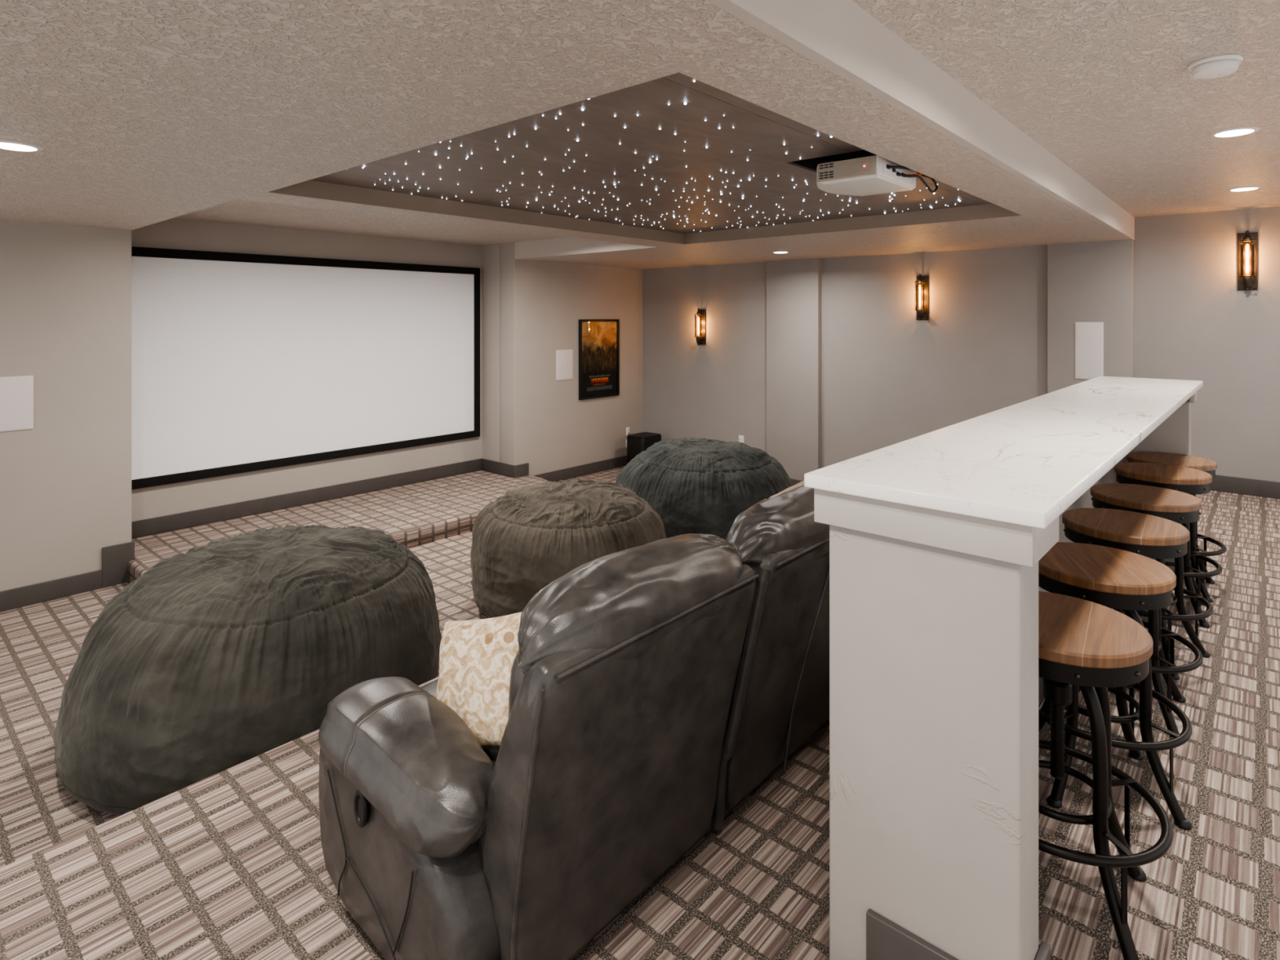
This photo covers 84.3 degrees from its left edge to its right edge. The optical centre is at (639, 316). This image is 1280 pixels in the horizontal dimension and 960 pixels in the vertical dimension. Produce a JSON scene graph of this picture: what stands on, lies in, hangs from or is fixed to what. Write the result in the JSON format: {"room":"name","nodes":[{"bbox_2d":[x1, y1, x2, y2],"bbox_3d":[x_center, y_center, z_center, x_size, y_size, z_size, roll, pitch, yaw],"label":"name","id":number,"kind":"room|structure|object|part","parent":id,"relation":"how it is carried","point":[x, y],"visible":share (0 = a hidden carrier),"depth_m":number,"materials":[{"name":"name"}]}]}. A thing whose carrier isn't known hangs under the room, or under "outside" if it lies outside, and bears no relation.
{"room":"home theater","nodes":[
{"label":"home theater","id":0,"kind":"room"},
{"bbox_2d":[0,220,131,591],"bbox_3d":[-5.341,0.625,4.708,0.300,3.290,3.188,0,0,41],"label":"wall","id":1,"kind":"structure","parent":0,"point":[65,291],"depth_m":5.48,"materials":[{"name":"beige paint"}]},
{"bbox_2d":[0,375,33,431],"bbox_3d":[-4.679,0.645,5.221,0.012,0.402,0.303,0,0,41],"label":"wall speaker","id":2,"kind":"object","parent":1,"relation":"attached to","point":[16,393],"visible":1,"depth_m":5.26,"materials":[{"name":"white plastic"}]},
{"bbox_2d":[0,569,102,612],"bbox_3d":[-5.293,2.096,4.532,0.026,0.148,2.988,0,0,41],"label":"baseboard","id":3,"kind":"structure","parent":1,"relation":"attached to","point":[13,598],"depth_m":5.40,"materials":[{"name":"grey paint"}]},
{"bbox_2d":[102,541,134,588],"bbox_3d":[-4.232,2.009,5.733,0.026,0.323,0.216,0,0,41],"label":"baseboard","id":4,"kind":"structure","parent":1,"relation":"attached to","point":[116,558],"depth_m":5.71,"materials":[{"name":"grey paint"}]},
{"bbox_2d":[131,217,481,538],"bbox_3d":[-3.416,0.625,7.774,0.120,3.290,3.957,0,0,41],"label":"wall","id":5,"kind":"structure","parent":0,"point":[150,502],"depth_m":7.43,"materials":[{"name":"beige paint"}]},
{"bbox_2d":[131,246,479,489],"bbox_3d":[-3.357,0.461,7.714,0.043,2.178,3.850,0,0,41],"label":"projection screen","id":6,"kind":"object","parent":5,"relation":"attached to","point":[241,362],"visible":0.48,"depth_m":7.36,"materials":[{"name":"white fabric"}]},
{"bbox_2d":[131,457,513,541],"bbox_3d":[-3.121,1.921,7.514,0.686,0.148,3.977,0,0,41],"label":"baseboard","id":7,"kind":"structure","parent":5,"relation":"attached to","point":[157,525],"depth_m":7.49,"materials":[{"name":"grey paint"}]},
{"bbox_2d":[0,466,624,867],"bbox_3d":[-1.703,2.220,5.739,3.830,0.100,9.550,0,0,41],"label":"floor","id":8,"kind":"structure","parent":0,"point":[41,643],"depth_m":4.17,"materials":[{"name":"carpet"}]},
{"bbox_2d":[53,524,441,815],"bbox_3d":[-2.037,1.713,3.870,1.779,0.914,1.810,0,0,41],"label":"bean bag","id":9,"kind":"object","parent":8,"relation":"on","point":[224,654],"visible":0.94,"depth_m":3.25,"materials":[{"name":"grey fabric"}]},
{"bbox_2d":[470,479,666,617],"bbox_3d":[-0.518,1.725,5.379,1.478,0.891,1.481,0,0,-39],"label":"bean bag","id":10,"kind":"object","parent":8,"relation":"on","point":[523,540],"visible":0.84,"depth_m":4.89,"materials":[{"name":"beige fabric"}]},
{"bbox_2d":[626,431,661,463],"bbox_3d":[0.059,1.915,9.940,0.330,0.510,0.420,0,0,41],"label":"subwoofer","id":11,"kind":"object","parent":8,"relation":"on","point":[638,442],"visible":0.6,"depth_m":9.81,"materials":[{"name":"black plastic"}]},
{"bbox_3d":[0.059,1.667,9.940,0.320,0.014,0.410,0,0,41],"label":"panel","id":12,"kind":"part","parent":11,"relation":"part of","materials":[{"name":"black plastic"}]},
{"bbox_2d":[615,437,792,539],"bbox_3d":[0.625,1.692,6.912,1.859,0.955,1.846,0,0,41],"label":"bean bag","id":13,"kind":"object","parent":8,"relation":"on","point":[695,485],"visible":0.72,"depth_m":6.28,"materials":[{"name":"grey fabric"}]},
{"bbox_2d":[128,470,548,583],"bbox_3d":[-2.686,2.107,7.266,1.646,0.225,4.222,0,0,41],"label":"floor","id":14,"kind":"structure","parent":0,"point":[420,513],"depth_m":7.09,"materials":[{"name":"carpet"}]},
{"bbox_2d":[173,199,564,246],"bbox_3d":[-2.231,-0.950,6.728,3.041,0.060,4.057,0,0,41],"label":"ceiling","id":15,"kind":"structure","parent":0,"point":[238,211],"depth_m":7.02,"materials":[{"name":"beige paint"}]},
{"bbox_2d":[0,676,829,959],"bbox_3d":[0.647,2.058,3.664,2.480,0.425,9.550,0,0,41],"label":"floor","id":16,"kind":"structure","parent":0,"point":[228,864],"depth_m":2.30,"materials":[{"name":"carpet"}]},
{"bbox_2d":[318,484,829,959],"bbox_3d":[0.124,1.283,2.959,1.126,1.102,2.671,0,0,41],"label":"leather sofa","id":17,"kind":"object","parent":16,"relation":"on","point":[655,686],"visible":0.83,"depth_m":2.03,"materials":[{"name":"black leather"}]},
{"bbox_2d":[357,795,362,821],"bbox_3d":[-0.800,1.412,2.033,0.044,0.084,0.006,0,0,41],"label":"handle","id":18,"kind":"object","parent":17,"relation":"on","point":[359,797],"depth_m":2.03,"materials":[{"name":"black plastic"}]},
{"bbox_3d":[-0.801,1.412,2.031,0.068,0.106,0.015,0,0,41],"label":"recliner handle","id":19,"kind":"part","parent":17,"relation":"part of","materials":[{"name":"black plastic"}]},
{"bbox_3d":[-0.687,1.294,2.108,0.730,0.246,0.318,0,0,41],"label":"armrest","id":20,"kind":"part","parent":17,"relation":"part of","materials":[{"name":"leather"}]},
{"bbox_3d":[-0.666,1.555,2.082,0.830,0.540,0.240,0,0,41],"label":"arm panel","id":21,"kind":"part","parent":17,"relation":"part of","materials":[{"name":"leather"}]},
{"bbox_2d":[421,679,498,765],"bbox_3d":[-0.359,1.499,2.584,0.884,0.272,0.887,0,0,41],"label":"seat cushion","id":22,"kind":"object","parent":17,"relation":"on","point":[431,687],"depth_m":2.58,"materials":[{"name":"fabric"}]},
{"bbox_2d":[435,611,522,749],"bbox_3d":[-0.490,1.182,2.292,0.537,0.485,0.251,0,0,30],"label":"throw pillow","id":23,"kind":"object","parent":17,"relation":"on","point":[477,657],"visible":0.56,"depth_m":2.23,"materials":[{"name":"fabric"}]},
{"bbox_2d":[508,649,523,716],"bbox_3d":[-0.070,1.169,2.333,0.254,0.504,0.840,0,0,41],"label":"backrest cushion","id":24,"kind":"object","parent":17,"relation":"on","point":[516,678],"depth_m":2.05,"materials":[{"name":"leather"}]},
{"bbox_3d":[-0.022,1.339,2.193,0.297,0.944,0.996,0,0,42],"label":"panel","id":25,"kind":"part","parent":17,"relation":"part of","materials":[{"name":"leather"}]},
{"bbox_3d":[0.743,1.339,3.058,0.296,0.944,1.329,0,0,41],"label":"panel","id":26,"kind":"part","parent":17,"relation":"part of","materials":[{"name":"leather"}]},
{"bbox_2d":[769,480,804,497],"bbox_3d":[0.650,1.080,3.454,0.600,0.557,0.243,0,0,-33],"label":"throw pillow","id":27,"kind":"object","parent":17,"relation":"on","point":[802,483],"visible":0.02,"depth_m":3.46,"materials":[{"name":"beige fabric"}]},
{"bbox_2d":[481,244,500,475],"bbox_3d":[-1.895,0.625,9.204,0.506,3.290,0.200,0,0,41],"label":"wall","id":28,"kind":"structure","parent":0,"point":[491,255],"depth_m":9.08,"materials":[{"name":"beige paint"}]},
{"bbox_2d":[0,0,1128,269],"bbox_3d":[-0.863,-0.710,4.998,6.030,0.001,9.550,0,0,41],"label":"ceiling","id":29,"kind":"structure","parent":0,"point":[141,113],"depth_m":2.30,"materials":[{"name":"beige paint"}]},
{"bbox_2d":[0,140,44,151],"bbox_3d":[-2.600,-0.706,2.932,0.196,0.007,0.196,0,0,41],"label":"recessed light","id":30,"kind":"object","parent":29,"relation":"in","point":[5,144],"visible":1,"depth_m":2.93,"materials":[{"name":"white plastic"}]},
{"bbox_2d":[267,180,1020,244],"bbox_3d":[0.277,-0.787,4.495,3.025,0.152,3.915,0,0,41],"label":"ceiling tray edge","id":31,"kind":"structure","parent":29,"relation":"attached to","point":[308,188],"depth_m":5.41,"materials":[{"name":"beige paint"}]},
{"bbox_2d":[309,76,820,203],"bbox_3d":[-0.646,-0.813,3.642,2.726,0.025,1.371,0,0,41],"label":"ceiling panel","id":32,"kind":"object","parent":31,"relation":"attached to","point":[662,122],"visible":0.79,"depth_m":3.36,"materials":[{"name":"dark stained wood"}]},
{"bbox_2d":[471,139,849,219],"bbox_3d":[0.200,-0.813,4.600,2.726,0.025,1.176,0,0,41],"label":"ceiling panel","id":33,"kind":"object","parent":31,"relation":"attached to","point":[771,172],"visible":0.94,"depth_m":4.42,"materials":[{"name":"paint"}]},
{"bbox_2d":[791,150,875,170],"bbox_3d":[1.114,-0.894,3.704,0.593,0.138,0.453,0,0,41],"label":"trim","id":34,"kind":"structure","parent":33,"relation":"attached to","point":[812,163],"depth_m":3.95,"materials":[{"name":"paint"}]},
{"bbox_2d":[817,150,915,195],"bbox_3d":[1.113,-0.797,3.599,0.421,0.291,0.491,0,0,41],"label":"projector","id":35,"kind":"object","parent":34,"relation":"hanging from","point":[871,174],"visible":0.92,"depth_m":3.44,"materials":[{"name":"white plastic"}]},
{"bbox_3d":[0.989,-0.708,3.393,0.298,0.087,0.008,0,0,41],"label":"panel","id":36,"kind":"part","parent":35,"relation":"part of","materials":[{"name":"grey plastic"}]},
{"bbox_3d":[1.276,-0.707,3.476,0.006,0.065,0.400,0,0,41],"label":"connector panel","id":37,"kind":"part","parent":35,"relation":"part of","materials":[{"name":"white plastic"}]},
{"bbox_2d":[888,165,911,169],"bbox_3d":[1.325,-0.744,3.502,0.069,0.077,0.410,0,0,37],"label":"cable","id":38,"kind":"object","parent":35,"relation":"attached to","point":[890,166],"visible":0.44,"depth_m":3.37,"materials":[{"name":"black plastic"}]},
{"bbox_2d":[904,173,922,175],"bbox_3d":[1.394,-0.736,3.577,0.069,0.080,0.230,0,0,33],"label":"cable","id":39,"kind":"object","parent":35,"relation":"attached to","point":[919,174],"visible":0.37,"depth_m":3.50,"materials":[{"name":"plastic"}]},
{"bbox_2d":[897,171,937,192],"bbox_3d":[1.405,-0.711,3.597,0.092,0.133,0.421,0,0,41],"label":"cable","id":40,"kind":"object","parent":35,"relation":"attached to","point":[899,174],"visible":0.84,"depth_m":3.60,"materials":[{"name":"black plastic"}]},
{"bbox_2d":[588,177,982,233],"bbox_3d":[1.027,-0.813,5.537,2.726,0.025,1.316,0,0,41],"label":"ceiling panel","id":41,"kind":"object","parent":31,"relation":"attached to","point":[818,205],"visible":0.9,"depth_m":5.36,"materials":[{"name":"paint"}]},
{"bbox_2d":[663,72,991,204],"bbox_3d":[1.300,-0.813,3.591,0.251,0.025,3.871,0,0,41],"label":"ceiling panel","id":42,"kind":"object","parent":31,"relation":"attached to","point":[678,77],"visible":0.16,"depth_m":2.88,"materials":[{"name":"dark stained wood"}]},
{"bbox_2d":[772,251,789,253],"bbox_3d":[1.544,-0.706,7.762,0.196,0.007,0.196,0,0,41],"label":"recessed light","id":43,"kind":"object","parent":29,"relation":"in","point":[772,251],"visible":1,"depth_m":7.72,"materials":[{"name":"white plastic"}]},
{"bbox_2d":[500,242,642,477],"bbox_3d":[-0.831,0.625,9.816,0.300,3.290,2.525,0,0,41],"label":"wall","id":44,"kind":"structure","parent":0,"point":[544,424],"depth_m":9.33,"materials":[{"name":"beige paint"}]},
{"bbox_2d":[513,462,528,478],"bbox_3d":[-1.487,2.009,8.841,0.026,0.323,0.228,0,0,41],"label":"baseboard","id":45,"kind":"structure","parent":44,"relation":"attached to","point":[519,470],"depth_m":8.83,"materials":[{"name":"grey paint"}]},
{"bbox_2d":[555,349,573,380],"bbox_3d":[-1.000,0.640,9.387,0.012,0.400,0.298,0,0,41],"label":"wall speaker","id":46,"kind":"object","parent":44,"relation":"attached to","point":[564,358],"visible":1,"depth_m":9.38,"materials":[{"name":"white plastic"}]},
{"bbox_2d":[533,455,626,482],"bbox_3d":[-0.686,2.096,9.749,0.026,0.148,2.193,0,0,41],"label":"baseboard","id":47,"kind":"structure","parent":44,"relation":"attached to","point":[563,474],"depth_m":9.64,"materials":[{"name":"grey paint"}]},
{"bbox_2d":[578,319,619,399],"bbox_3d":[-0.563,0.583,9.861,0.038,1.090,0.773,0,0,41],"label":"framed poster","id":48,"kind":"object","parent":44,"relation":"attached to","point":[598,339],"visible":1,"depth_m":9.85,"materials":[{"name":"black paper"}]},
{"bbox_2d":[626,426,629,435],"bbox_3d":[-0.176,1.675,10.321,0.012,0.120,0.076,0,0,41],"label":"wall outlet","id":49,"kind":"object","parent":44,"relation":"attached to","point":[627,428],"visible":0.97,"depth_m":10.31,"materials":[{"name":"white plastic"}]},
{"bbox_2d":[515,236,653,259],"bbox_3d":[-1.985,-0.826,6.511,2.345,0.229,4.017,0,0,41],"label":"ceiling","id":50,"kind":"structure","parent":0,"point":[565,246],"depth_m":8.17,"materials":[{"name":"paint"}]},
{"bbox_2d":[766,257,821,480],"bbox_3d":[1.922,0.770,8.855,0.727,3.000,0.100,0,0,41],"label":"pilaster","id":51,"kind":"object","parent":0,"point":[793,286],"visible":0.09,"depth_m":8.79,"materials":[{"name":"grey paint"}]},
{"bbox_2d":[705,0,1134,239],"bbox_3d":[1.412,-0.840,2.989,0.040,0.260,9.550,0,0,41],"label":"ceiling beam","id":52,"kind":"structure","parent":0,"point":[840,37],"depth_m":2.41,"materials":[{"name":"paint"}]},
{"bbox_2d":[829,524,1038,959],"bbox_3d":[0.668,1.155,1.636,0.425,1.480,0.153,0,0,41],"label":"wall","id":53,"kind":"structure","parent":0,"point":[934,651],"depth_m":1.55,"materials":[{"name":"paint"}]},
{"bbox_2d":[642,206,1279,482],"bbox_3d":[3.364,0.625,7.715,8.770,3.290,0.120,0,0,41],"label":"wall","id":54,"kind":"structure","parent":0,"point":[890,376],"depth_m":7.60,"materials":[{"name":"grey paint"}]},
{"bbox_2d":[694,308,706,345],"bbox_3d":[0.818,0.141,9.789,0.132,0.508,0.140,0,0,41],"label":"wall sconce","id":55,"kind":"object","parent":54,"relation":"attached to","point":[701,336],"visible":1,"depth_m":9.80,"materials":[{"name":"metal"}]},
{"bbox_3d":[0.809,0.133,9.778,0.090,0.285,0.090,0,0,41],"label":"lamp shade","id":56,"kind":"part","parent":55,"relation":"part of","materials":[{"name":"orange glass"}]},
{"bbox_2d":[696,334,701,345],"bbox_3d":[0.809,0.325,9.778,0.068,0.140,0.068,0,0,41],"label":"socket","id":57,"kind":"object","parent":55,"relation":"attached to","point":[699,336],"depth_m":9.76,"materials":[{"name":"metal"}]},
{"bbox_3d":[0.861,0.145,9.837,0.132,0.490,0.011,0,0,41],"label":"plate","id":58,"kind":"part","parent":55,"relation":"part of","materials":[{"name":"metal"}]},
{"bbox_2d":[738,435,743,443],"bbox_3d":[1.347,1.647,9.407,0.080,0.130,0.012,0,0,41],"label":"wall outlet","id":59,"kind":"object","parent":54,"relation":"attached to","point":[740,437],"visible":0.71,"depth_m":9.40,"materials":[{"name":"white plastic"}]},
{"bbox_2d":[790,478,802,485],"bbox_3d":[1.432,2.096,9.277,3.774,0.148,0.116,0,0,41],"label":"baseboard","id":60,"kind":"structure","parent":54,"relation":"attached to","point":[794,482],"depth_m":8.77,"materials":[{"name":"grey paint"}]},
{"bbox_2d":[914,274,928,320],"bbox_3d":[3.089,-0.212,7.783,0.132,0.508,0.140,0,0,41],"label":"wall sconce","id":61,"kind":"object","parent":54,"relation":"attached to","point":[922,284],"visible":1,"depth_m":7.80,"materials":[{"name":"metal"}]},
{"bbox_3d":[3.041,-0.229,7.807,0.005,0.332,0.005,0,0,-26],"label":"cage rod","id":62,"kind":"part","parent":61,"relation":"part of","materials":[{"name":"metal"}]},
{"bbox_3d":[3.031,-0.229,7.756,0.005,0.332,0.005,0,0,-26],"label":"cage rod","id":63,"kind":"part","parent":61,"relation":"part of","materials":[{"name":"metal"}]},
{"bbox_2d":[916,307,923,320],"bbox_3d":[3.080,-0.028,7.773,0.068,0.140,0.068,0,0,41],"label":"socket","id":64,"kind":"object","parent":61,"relation":"attached to","point":[920,310],"depth_m":7.75,"materials":[{"name":"metal"}]},
{"bbox_3d":[3.080,-0.221,7.773,0.090,0.285,0.090,0,0,41],"label":"lamp shade","id":65,"kind":"part","parent":61,"relation":"part of","materials":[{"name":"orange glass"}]},
{"bbox_2d":[1210,475,1279,499],"bbox_3d":[5.635,1.450,5.626,2.600,0.140,0.026,0,0,41],"label":"baseboard","id":66,"kind":"structure","parent":54,"relation":"attached to","point":[1255,487],"depth_m":6.02,"materials":[{"name":"grey paint"}]},
{"bbox_2d":[1237,230,1257,290],"bbox_3d":[5.136,-0.474,5.976,0.132,0.508,0.140,0,0,41],"label":"wall sconce","id":67,"kind":"object","parent":54,"relation":"attached to","point":[1247,242],"visible":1,"depth_m":5.98,"materials":[{"name":"metal"}]},
{"bbox_3d":[5.088,-0.491,6.000,0.005,0.332,0.005,0,0,19],"label":"cage rod","id":68,"kind":"part","parent":67,"relation":"part of","materials":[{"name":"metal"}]},
{"bbox_3d":[5.077,-0.491,5.949,0.005,0.332,0.005,0,0,19],"label":"cage rod","id":69,"kind":"part","parent":67,"relation":"part of","materials":[{"name":"metal"}]},
{"bbox_3d":[5.137,-0.491,6.016,0.005,0.332,0.005,0,0,19],"label":"cage rod","id":70,"kind":"part","parent":67,"relation":"part of","materials":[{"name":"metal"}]},
{"bbox_2d":[1241,274,1253,290],"bbox_3d":[5.127,-0.290,5.965,0.068,0.140,0.068,0,0,41],"label":"socket","id":71,"kind":"object","parent":67,"relation":"attached to","point":[1246,279],"depth_m":5.94,"materials":[{"name":"metal"}]},
{"bbox_3d":[5.127,-0.482,5.965,0.090,0.285,0.090,0,0,41],"label":"lamp shade","id":72,"kind":"part","parent":67,"relation":"part of","materials":[{"name":"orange glass"}]},
{"bbox_3d":[5.117,-0.491,5.914,0.005,0.332,0.005,0,0,19],"label":"cage rod","id":73,"kind":"part","parent":67,"relation":"part of","materials":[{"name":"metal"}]},
{"bbox_3d":[5.176,-0.491,5.982,0.005,0.332,0.005,0,0,-26],"label":"cage rod","id":74,"kind":"part","parent":67,"relation":"part of","materials":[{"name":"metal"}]},
{"bbox_3d":[5.166,-0.491,5.931,0.005,0.332,0.005,0,0,-26],"label":"cage rod","id":75,"kind":"part","parent":67,"relation":"part of","materials":[{"name":"metal"}]},
{"bbox_2d":[851,0,1279,217],"bbox_3d":[2.437,-0.970,2.084,2.705,0.100,9.550,0,0,41],"label":"ceiling","id":76,"kind":"structure","parent":0,"point":[1107,88],"depth_m":2.77,"materials":[{"name":"beige paint"}]},
{"bbox_2d":[1187,54,1243,79],"bbox_3d":[2.078,-0.896,2.554,0.156,0.046,0.156,0,0,41],"label":"smoke detector","id":77,"kind":"object","parent":76,"relation":"attached to","point":[1214,67],"visible":1,"depth_m":2.52,"materials":[{"name":"white plastic"}]},
{"bbox_2d":[1208,126,1260,137],"bbox_3d":[2.962,-0.916,3.522,0.196,0.007,0.196,0,0,41],"label":"recessed light","id":78,"kind":"object","parent":76,"relation":"in","point":[1237,131],"visible":1,"depth_m":3.50,"materials":[{"name":"white plastic"}]},
{"bbox_2d":[1226,186,1262,191],"bbox_3d":[4.341,-0.916,5.078,0.196,0.007,0.196,0,0,41],"label":"recessed light","id":79,"kind":"object","parent":76,"relation":"in","point":[1248,188],"visible":1,"depth_m":5.05,"materials":[{"name":"white plastic"}]},
{"bbox_2d":[1038,458,1122,592],"bbox_3d":[1.768,1.155,3.095,0.094,1.480,3.491,0,0,42],"label":"wall","id":80,"kind":"structure","parent":0,"point":[1085,500],"depth_m":3.51,"materials":[{"name":"paint"}]},
{"bbox_2d":[804,376,1203,528],"bbox_3d":[1.866,0.397,2.949,0.518,0.033,3.806,0,0,42],"label":"countertop","id":81,"kind":"structure","parent":80,"relation":"on","point":[1025,463],"depth_m":1.94,"materials":[{"name":"white stone"}]},
{"bbox_2d":[813,391,1196,567],"bbox_3d":[1.866,0.457,2.958,0.477,0.086,3.771,0,0,42],"label":"trim","id":82,"kind":"structure","parent":80,"relation":"attached to","point":[1015,544],"depth_m":1.53,"materials":[{"name":"paint"}]},
{"bbox_2d":[866,563,1193,959],"bbox_3d":[1.909,1.450,2.922,0.345,0.140,3.764,0,0,42],"label":"baseboard","id":83,"kind":"structure","parent":80,"relation":"attached to","point":[886,940],"depth_m":1.59,"materials":[{"name":"grey paint"}]},
{"bbox_2d":[1047,239,1133,393],"bbox_3d":[4.298,0.608,6.757,0.691,2.675,0.100,0,0,41],"label":"pilaster","id":84,"kind":"object","parent":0,"point":[1090,282],"visible":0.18,"depth_m":6.72,"materials":[{"name":"grey paint"}]},
{"bbox_2d":[1075,322,1103,379],"bbox_3d":[4.266,0.326,6.709,0.225,0.536,0.012,0,0,41],"label":"wall speaker","id":85,"kind":"object","parent":84,"relation":"attached to","point":[1089,336],"visible":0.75,"depth_m":6.70,"materials":[{"name":"white plastic"}]},
{"bbox_2d":[1122,398,1191,571],"bbox_3d":[3.090,1.155,4.311,0.424,1.480,0.083,0,0,41],"label":"wall","id":86,"kind":"structure","parent":0,"point":[1173,435],"depth_m":4.19,"materials":[{"name":"paint"}]},
{"bbox_2d":[1038,490,1279,959],"bbox_3d":[2.491,1.782,2.036,2.560,0.525,9.550,0,0,41],"label":"floor","id":87,"kind":"structure","parent":0,"point":[1214,894],"depth_m":2.23,"materials":[{"name":"carpet"}]},
{"bbox_2d":[1038,591,1173,959],"bbox_3d":[1.111,1.163,1.881,0.491,0.715,0.491,0,0,36],"label":"bar stool","id":88,"kind":"object","parent":87,"relation":"on","point":[1095,647],"visible":0.67,"depth_m":1.74,"materials":[{"name":"brown wood"}]},
{"bbox_3d":[1.111,0.821,1.881,0.412,0.031,0.412,0,0,36],"label":"seat","id":89,"kind":"part","parent":88,"relation":"part of","materials":[{"name":"brown wood"}]},
{"bbox_3d":[1.133,1.201,1.748,0.032,0.628,0.230,0,0,-9],"label":"leg","id":90,"kind":"part","parent":88,"relation":"part of","materials":[{"name":"black metal"}]},
{"bbox_3d":[1.243,1.201,1.902,0.230,0.628,0.032,0,0,-9],"label":"leg","id":91,"kind":"part","parent":88,"relation":"part of","materials":[{"name":"black metal"}]},
{"bbox_2d":[1038,542,1192,830],"bbox_3d":[1.503,1.163,2.321,0.491,0.715,0.491,0,0,16],"label":"bar stool","id":92,"kind":"object","parent":87,"relation":"on","point":[1123,581],"visible":0.56,"depth_m":2.20,"materials":[{"name":"brown wood"}]},
{"bbox_3d":[1.437,1.201,2.438,0.032,0.628,0.230,0,0,-29],"label":"leg","id":93,"kind":"part","parent":92,"relation":"part of","materials":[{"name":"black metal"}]},
{"bbox_3d":[1.386,1.201,2.256,0.230,0.628,0.032,0,0,-29],"label":"leg","id":94,"kind":"part","parent":92,"relation":"part of","materials":[{"name":"black metal"}]},
{"bbox_3d":[1.503,0.821,2.321,0.412,0.031,0.412,0,0,16],"label":"seat","id":95,"kind":"part","parent":92,"relation":"part of","materials":[{"name":"brown wood"}]},
{"bbox_3d":[1.620,1.201,2.387,0.230,0.628,0.032,0,0,-29],"label":"leg","id":96,"kind":"part","parent":92,"relation":"part of","materials":[{"name":"black metal"}]},
{"bbox_3d":[1.569,1.201,2.205,0.032,0.628,0.230,0,0,-29],"label":"leg","id":97,"kind":"part","parent":92,"relation":"part of","materials":[{"name":"black metal"}]},
{"bbox_2d":[1062,507,1203,737],"bbox_3d":[1.897,1.163,2.774,0.491,0.715,0.491,0,0,39],"label":"bar stool","id":98,"kind":"object","parent":87,"relation":"on","point":[1151,536],"visible":0.54,"depth_m":2.65,"materials":[{"name":"brown wood"}]},
{"bbox_3d":[1.897,0.821,2.774,0.412,0.031,0.412,0,0,39],"label":"seat","id":99,"kind":"part","parent":98,"relation":"part of","materials":[{"name":"brown wood"}]},
{"bbox_3d":[1.912,1.201,2.641,0.032,0.628,0.230,0,0,-6],"label":"leg","id":100,"kind":"part","parent":98,"relation":"part of","materials":[{"name":"black metal"}]},
{"bbox_3d":[2.030,1.201,2.789,0.230,0.628,0.032,0,0,-6],"label":"leg","id":101,"kind":"part","parent":98,"relation":"part of","materials":[{"name":"black metal"}]},
{"bbox_2d":[1090,483,1213,679],"bbox_3d":[2.291,1.163,3.213,0.491,0.715,0.491,0,0,-34],"label":"bar stool","id":102,"kind":"object","parent":87,"relation":"on","point":[1179,507],"visible":0.36,"depth_m":3.13,"materials":[{"name":"brown wood"}]},
{"bbox_3d":[2.291,0.821,3.213,0.412,0.031,0.412,0,0,-34],"label":"seat","id":103,"kind":"part","parent":102,"relation":"part of","materials":[{"name":"brown wood"}]},
{"bbox_3d":[2.266,1.201,3.081,0.032,0.628,0.230,0,0,11],"label":"leg","id":104,"kind":"part","parent":102,"relation":"part of","materials":[{"name":"black metal"}]},
{"bbox_3d":[2.423,1.201,3.188,0.230,0.628,0.032,0,0,11],"label":"leg","id":105,"kind":"part","parent":102,"relation":"part of","materials":[{"name":"black metal"}]},
{"bbox_2d":[1114,462,1222,628],"bbox_3d":[2.736,1.163,3.705,0.491,0.715,0.491,0,0,37],"label":"bar stool","id":106,"kind":"object","parent":87,"relation":"on","point":[1190,481],"visible":0.44,"depth_m":3.57,"materials":[{"name":"brown wood"}]},
{"bbox_3d":[2.736,0.821,3.705,0.412,0.031,0.412,0,0,37],"label":"seat","id":107,"kind":"part","parent":106,"relation":"part of","materials":[{"name":"brown wood"}]},
{"bbox_3d":[2.754,1.201,3.576,0.178,0.628,0.178,0,0,37],"label":"leg","id":108,"kind":"part","parent":106,"relation":"part of","materials":[{"name":"black metal"}]},
{"bbox_3d":[2.868,1.201,3.724,0.230,0.628,0.032,0,0,-8],"label":"leg","id":109,"kind":"part","parent":106,"relation":"part of","materials":[{"name":"black metal"}]},
{"bbox_2d":[1126,451,1226,602],"bbox_3d":[3.014,1.163,4.015,0.491,0.715,0.491,0,0,40],"label":"bar stool","id":110,"kind":"object","parent":87,"relation":"on","point":[1207,465],"visible":0.29,"depth_m":3.92,"materials":[{"name":"brown wood"}]},
{"bbox_3d":[3.014,0.821,4.015,0.412,0.031,0.412,0,0,40],"label":"seat","id":111,"kind":"part","parent":110,"relation":"part of","materials":[{"name":"brown wood"}]},
{"bbox_3d":[3.026,1.201,3.882,0.032,0.628,0.230,0,0,-5],"label":"leg","id":112,"kind":"part","parent":110,"relation":"part of","materials":[{"name":"black metal"}]},
{"bbox_3d":[3.148,1.201,4.026,0.230,0.628,0.032,0,0,-5],"label":"leg","id":113,"kind":"part","parent":110,"relation":"part of","materials":[{"name":"black metal"}]}
]}

